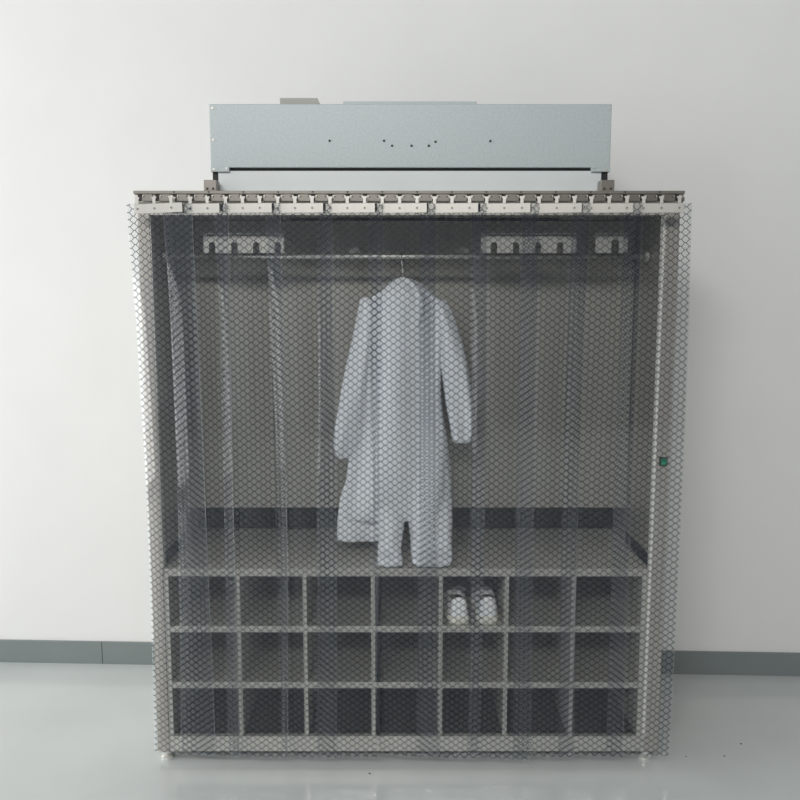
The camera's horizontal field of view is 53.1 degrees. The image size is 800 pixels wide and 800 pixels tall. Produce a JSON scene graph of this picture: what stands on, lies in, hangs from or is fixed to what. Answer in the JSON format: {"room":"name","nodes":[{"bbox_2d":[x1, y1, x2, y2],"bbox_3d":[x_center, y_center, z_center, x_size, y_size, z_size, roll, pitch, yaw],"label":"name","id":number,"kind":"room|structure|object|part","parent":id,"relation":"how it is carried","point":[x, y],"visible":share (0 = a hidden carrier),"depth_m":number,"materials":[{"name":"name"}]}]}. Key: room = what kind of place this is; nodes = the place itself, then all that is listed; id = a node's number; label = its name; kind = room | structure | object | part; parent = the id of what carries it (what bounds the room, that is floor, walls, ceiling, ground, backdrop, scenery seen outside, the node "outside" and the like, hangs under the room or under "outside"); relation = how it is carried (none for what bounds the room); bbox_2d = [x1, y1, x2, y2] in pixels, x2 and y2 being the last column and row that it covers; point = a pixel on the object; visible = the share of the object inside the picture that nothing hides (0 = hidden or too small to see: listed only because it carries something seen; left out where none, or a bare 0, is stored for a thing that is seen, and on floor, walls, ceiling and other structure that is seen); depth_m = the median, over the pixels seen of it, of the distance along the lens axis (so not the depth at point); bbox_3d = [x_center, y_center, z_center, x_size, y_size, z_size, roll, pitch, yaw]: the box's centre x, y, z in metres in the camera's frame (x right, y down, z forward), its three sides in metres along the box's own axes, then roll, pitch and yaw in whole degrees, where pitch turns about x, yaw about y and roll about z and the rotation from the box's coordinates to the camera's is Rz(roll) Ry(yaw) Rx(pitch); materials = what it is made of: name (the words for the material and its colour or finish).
{"room":"clean room","nodes":[
{"label":"clean room","id":0,"kind":"room"},
{"bbox_2d":[0,0,799,652],"bbox_3d":[0.004,-0.963,3.224,12.000,4.200,0.201,0,7,2],"label":"wall","id":1,"kind":"structure","parent":0,"point":[102,102],"depth_m":3.15,"materials":[{"name":"paint"}]},
{"bbox_2d":[0,639,799,675],"bbox_3d":[0.000,1.084,3.381,12.000,0.098,0.032,0,7,2],"label":"baseboard","id":2,"kind":"structure","parent":1,"relation":"attached to","point":[114,652],"depth_m":3.40,"materials":[{"name":"paint"}]},
{"bbox_2d":[0,662,799,799],"bbox_3d":[-0.500,1.542,0.322,13.000,0.060,9.200,0,7,0],"label":"floor","id":3,"kind":"structure","parent":0,"point":[69,731],"depth_m":2.69,"materials":[{"name":"grey concrete"}]},
{"bbox_2d":[127,180,691,760],"bbox_3d":[0.028,0.245,2.780,1.712,1.911,0.615,0,7,0],"label":"wardrobe","id":4,"kind":"object","parent":3,"relation":"on","point":[211,187],"depth_m":2.70,"materials":[{"name":"silver metal"}]},
{"bbox_3d":[-0.796,0.274,2.603,0.038,1.832,0.040,0,7,0],"label":"corner post","id":5,"kind":"part","parent":4,"relation":"part of","materials":[{"name":"silver metal"}]},
{"bbox_3d":[-0.727,-0.576,2.403,0.150,0.028,0.003,-1,7,5],"label":"clamp plate","id":6,"kind":"part","parent":4,"relation":"part of","materials":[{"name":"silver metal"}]},
{"bbox_3d":[-0.715,0.274,2.513,0.223,1.787,0.030,1,7,10],"label":"pvc strip","id":7,"kind":"part","parent":4,"relation":"part of","materials":[{"name":"clear plastic"}]},
{"bbox_3d":[-0.796,0.246,2.832,0.030,1.827,0.418,0,7,0],"label":"panel","id":8,"kind":"part","parent":4,"relation":"part of","materials":[{"name":"silver metal"}]},
{"bbox_3d":[-0.616,-0.577,2.409,0.150,0.028,0.003,1,7,5],"label":"clamp plate","id":9,"kind":"part","parent":4,"relation":"part of","materials":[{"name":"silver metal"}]},
{"bbox_3d":[-0.623,0.277,2.518,0.213,1.792,0.031,2,7,13],"label":"pvc strip","id":10,"kind":"part","parent":4,"relation":"part of","materials":[{"name":"clear plastic"}]},
{"bbox_3d":[-0.498,-0.514,2.662,0.257,0.063,0.230,0,7,0],"label":"slotted rail","id":11,"kind":"part","parent":4,"relation":"part of","materials":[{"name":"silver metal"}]},
{"bbox_3d":[-0.459,-0.578,2.408,0.150,0.028,0.003,1,7,5],"label":"clamp plate","id":12,"kind":"part","parent":4,"relation":"part of","materials":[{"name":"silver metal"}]},
{"bbox_3d":[-0.463,0.278,2.517,0.216,1.794,0.025,1,7,11],"label":"pvc strip","id":13,"kind":"part","parent":4,"relation":"part of","materials":[{"name":"clear plastic"}]},
{"bbox_3d":[-0.305,-0.578,2.408,0.150,0.028,0.003,1,7,5],"label":"clamp plate","id":14,"kind":"part","parent":4,"relation":"part of","materials":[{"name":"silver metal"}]},
{"bbox_3d":[-0.305,0.278,2.517,0.209,1.795,0.034,2,7,14],"label":"pvc strip","id":15,"kind":"part","parent":4,"relation":"part of","materials":[{"name":"clear plastic"}]},
{"bbox_3d":[-0.164,0.277,2.519,0.228,1.794,0.022,1,7,10],"label":"pvc strip","id":16,"kind":"part","parent":4,"relation":"part of","materials":[{"name":"clear plastic"}]},
{"bbox_3d":[-0.150,-0.578,2.408,0.150,0.028,0.003,1,7,5],"label":"clamp plate","id":17,"kind":"part","parent":4,"relation":"part of","materials":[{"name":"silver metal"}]},
{"bbox_2d":[372,253,403,297],"bbox_3d":[0.009,-0.402,2.641,0.247,0.168,0.027,0,7,0],"label":"clothes hanger","id":18,"kind":"object","parent":4,"relation":"hanging from","point":[401,253],"visible":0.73,"depth_m":2.64,"materials":[{"name":"silver metal"}]},
{"bbox_2d":[333,277,473,566],"bbox_3d":[0.012,0.069,2.670,0.472,0.948,0.215,0,7,0],"label":"coverall","id":19,"kind":"object","parent":18,"relation":"hanging from","point":[393,284],"visible":0.79,"depth_m":2.64,"materials":[{"name":"white fabric"}]},
{"bbox_3d":[-0.042,0.443,2.692,0.112,0.200,0.166,0,7,0],"label":"trouser leg","id":20,"kind":"part","parent":19,"relation":"part of","materials":[{"name":"white fabric"}]},
{"bbox_2d":[385,283,423,329],"bbox_3d":[0.014,-0.302,2.608,0.126,0.160,0.049,0,7,0],"label":"hood","id":21,"kind":"object","parent":19,"relation":"attached to","point":[407,322],"depth_m":2.59,"materials":[{"name":"white fabric"}]},
{"bbox_3d":[0.099,0.441,2.700,0.162,0.198,0.183,0,7,0],"label":"trouser leg","id":22,"kind":"part","parent":19,"relation":"part of","materials":[{"name":"white fabric"}]},
{"bbox_3d":[0.006,-0.578,2.408,0.150,0.028,0.003,1,7,5],"label":"clamp plate","id":23,"kind":"part","parent":4,"relation":"part of","materials":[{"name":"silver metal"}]},
{"bbox_3d":[0.017,0.279,2.515,0.225,1.796,0.022,1,7,9],"label":"pvc strip","id":24,"kind":"part","parent":4,"relation":"part of","materials":[{"name":"clear plastic"}]},
{"bbox_2d":[172,632,637,687],"bbox_3d":[0.017,0.926,2.888,1.554,0.021,0.436,0,7,0],"label":"cubby shelf","id":25,"kind":"object","parent":4,"relation":"attached to","point":[308,683],"depth_m":2.81,"materials":[{"name":"silver metal"}]},
{"bbox_2d":[170,581,639,631],"bbox_3d":[0.017,0.733,2.864,1.554,0.021,0.436,0,7,0],"label":"cubby shelf","id":26,"kind":"object","parent":4,"relation":"attached to","point":[262,614],"depth_m":2.78,"materials":[{"name":"silver metal"}]},
{"bbox_3d":[0.020,-0.075,3.020,1.594,1.143,0.012,0,7,0],"label":"plenum panel","id":27,"kind":"part","parent":4,"relation":"part of","materials":[{"name":"black metal"}]},
{"bbox_3d":[0.020,-0.116,2.833,1.594,1.015,0.012,0,7,0],"label":"panel","id":28,"kind":"part","parent":4,"relation":"part of","materials":[{"name":"silver metal"}]},
{"bbox_3d":[0.020,-0.472,2.632,1.594,0.017,0.017,0,7,0],"label":"garment rod","id":29,"kind":"part","parent":4,"relation":"part of","materials":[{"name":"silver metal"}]},
{"bbox_3d":[0.026,0.213,3.083,1.679,1.830,0.006,0,7,0],"label":"panel","id":30,"kind":"part","parent":4,"relation":"part of","materials":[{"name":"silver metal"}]},
{"bbox_3d":[0.023,1.156,2.708,1.600,0.054,0.028,0,7,0],"label":"kick rail","id":31,"kind":"part","parent":4,"relation":"part of","materials":[{"name":"silver metal"}]},
{"bbox_3d":[0.028,-0.614,2.449,1.667,0.025,0.044,0,7,0],"label":"hook rail","id":32,"kind":"part","parent":4,"relation":"part of","materials":[{"name":"silver metal"}]},
{"bbox_2d":[209,98,611,190],"bbox_3d":[0.033,-0.826,2.722,1.252,0.294,0.455,0,7,0],"label":"filter","id":33,"kind":"object","parent":4,"relation":"on","point":[293,144],"visible":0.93,"depth_m":2.50,"materials":[{"name":"metal"}]},
{"bbox_3d":[0.031,-0.714,2.738,1.206,0.068,0.438,0,7,0],"label":"filter frame","id":34,"kind":"part","parent":33,"relation":"part of","materials":[{"name":"metal"}]},
{"bbox_3d":[0.161,0.280,2.516,0.214,1.798,0.019,1,7,9],"label":"pvc strip","id":35,"kind":"part","parent":4,"relation":"part of","materials":[{"name":"clear plastic"}]},
{"bbox_3d":[0.160,-0.578,2.408,0.150,0.028,0.003,1,7,5],"label":"clamp plate","id":36,"kind":"part","parent":4,"relation":"part of","materials":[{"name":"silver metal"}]},
{"bbox_2d":[443,585,468,624],"bbox_3d":[0.191,0.686,2.780,0.090,0.091,0.265,0,7,0],"label":"shoe","id":37,"kind":"object","parent":4,"relation":"on","point":[449,591],"visible":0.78,"depth_m":2.66,"materials":[{"name":"white"}]},
{"bbox_2d":[469,585,497,624],"bbox_3d":[0.293,0.685,2.779,0.090,0.093,0.265,0,7,-1],"label":"shoe","id":38,"kind":"object","parent":4,"relation":"on","point":[490,590],"visible":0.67,"depth_m":2.66,"materials":[{"name":"white"}]},
{"bbox_3d":[0.322,0.282,2.519,0.212,1.804,0.033,2,7,12],"label":"pvc strip","id":39,"kind":"part","parent":4,"relation":"part of","materials":[{"name":"clear plastic"}]},
{"bbox_3d":[0.317,-0.578,2.408,0.150,0.028,0.003,1,7,5],"label":"clamp plate","id":40,"kind":"part","parent":4,"relation":"part of","materials":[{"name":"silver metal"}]},
{"bbox_3d":[0.410,-0.514,2.662,0.305,0.063,0.230,0,7,0],"label":"slotted rail","id":41,"kind":"part","parent":4,"relation":"part of","materials":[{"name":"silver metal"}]},
{"bbox_3d":[0.470,0.278,2.516,0.205,1.794,0.021,1,7,10],"label":"pvc strip","id":42,"kind":"part","parent":4,"relation":"part of","materials":[{"name":"clear plastic"}]},
{"bbox_3d":[0.471,-0.578,2.408,0.150,0.028,0.003,1,7,5],"label":"clamp plate","id":43,"kind":"part","parent":4,"relation":"part of","materials":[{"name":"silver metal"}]},
{"bbox_3d":[0.621,0.277,2.517,0.215,1.792,0.020,1,7,10],"label":"pvc strip","id":44,"kind":"part","parent":4,"relation":"part of","materials":[{"name":"clear plastic"}]},
{"bbox_3d":[0.674,-0.514,2.662,0.103,0.063,0.230,0,7,0],"label":"slotted rail","id":45,"kind":"part","parent":4,"relation":"part of","materials":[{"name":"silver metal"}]},
{"bbox_3d":[0.625,-0.578,2.408,0.150,0.028,0.003,1,7,5],"label":"clamp plate","id":46,"kind":"part","parent":4,"relation":"part of","materials":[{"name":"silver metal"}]},
{"bbox_3d":[0.842,0.246,2.832,0.044,1.827,0.418,0,7,0],"label":"panel","id":47,"kind":"part","parent":4,"relation":"part of","materials":[{"name":"silver metal"}]},
{"bbox_3d":[0.781,0.276,2.515,0.206,1.790,0.018,1,7,9],"label":"pvc strip","id":48,"kind":"part","parent":4,"relation":"part of","materials":[{"name":"clear plastic"}]},
{"bbox_3d":[0.778,-0.578,2.408,0.150,0.028,0.003,1,7,5],"label":"clamp plate","id":49,"kind":"part","parent":4,"relation":"part of","materials":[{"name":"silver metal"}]},
{"bbox_3d":[0.846,0.274,2.603,0.044,1.832,0.040,0,7,0],"label":"corner post","id":50,"kind":"part","parent":4,"relation":"part of","materials":[{"name":"silver metal"}]},
{"bbox_2d":[659,457,667,465],"bbox_3d":[0.847,0.198,2.572,0.026,0.029,0.005,0,7,0],"label":"switch","id":51,"kind":"object","parent":4,"relation":"attached to","point":[663,463],"depth_m":2.57,"materials":[{"name":"teal plastic"}]}
]}

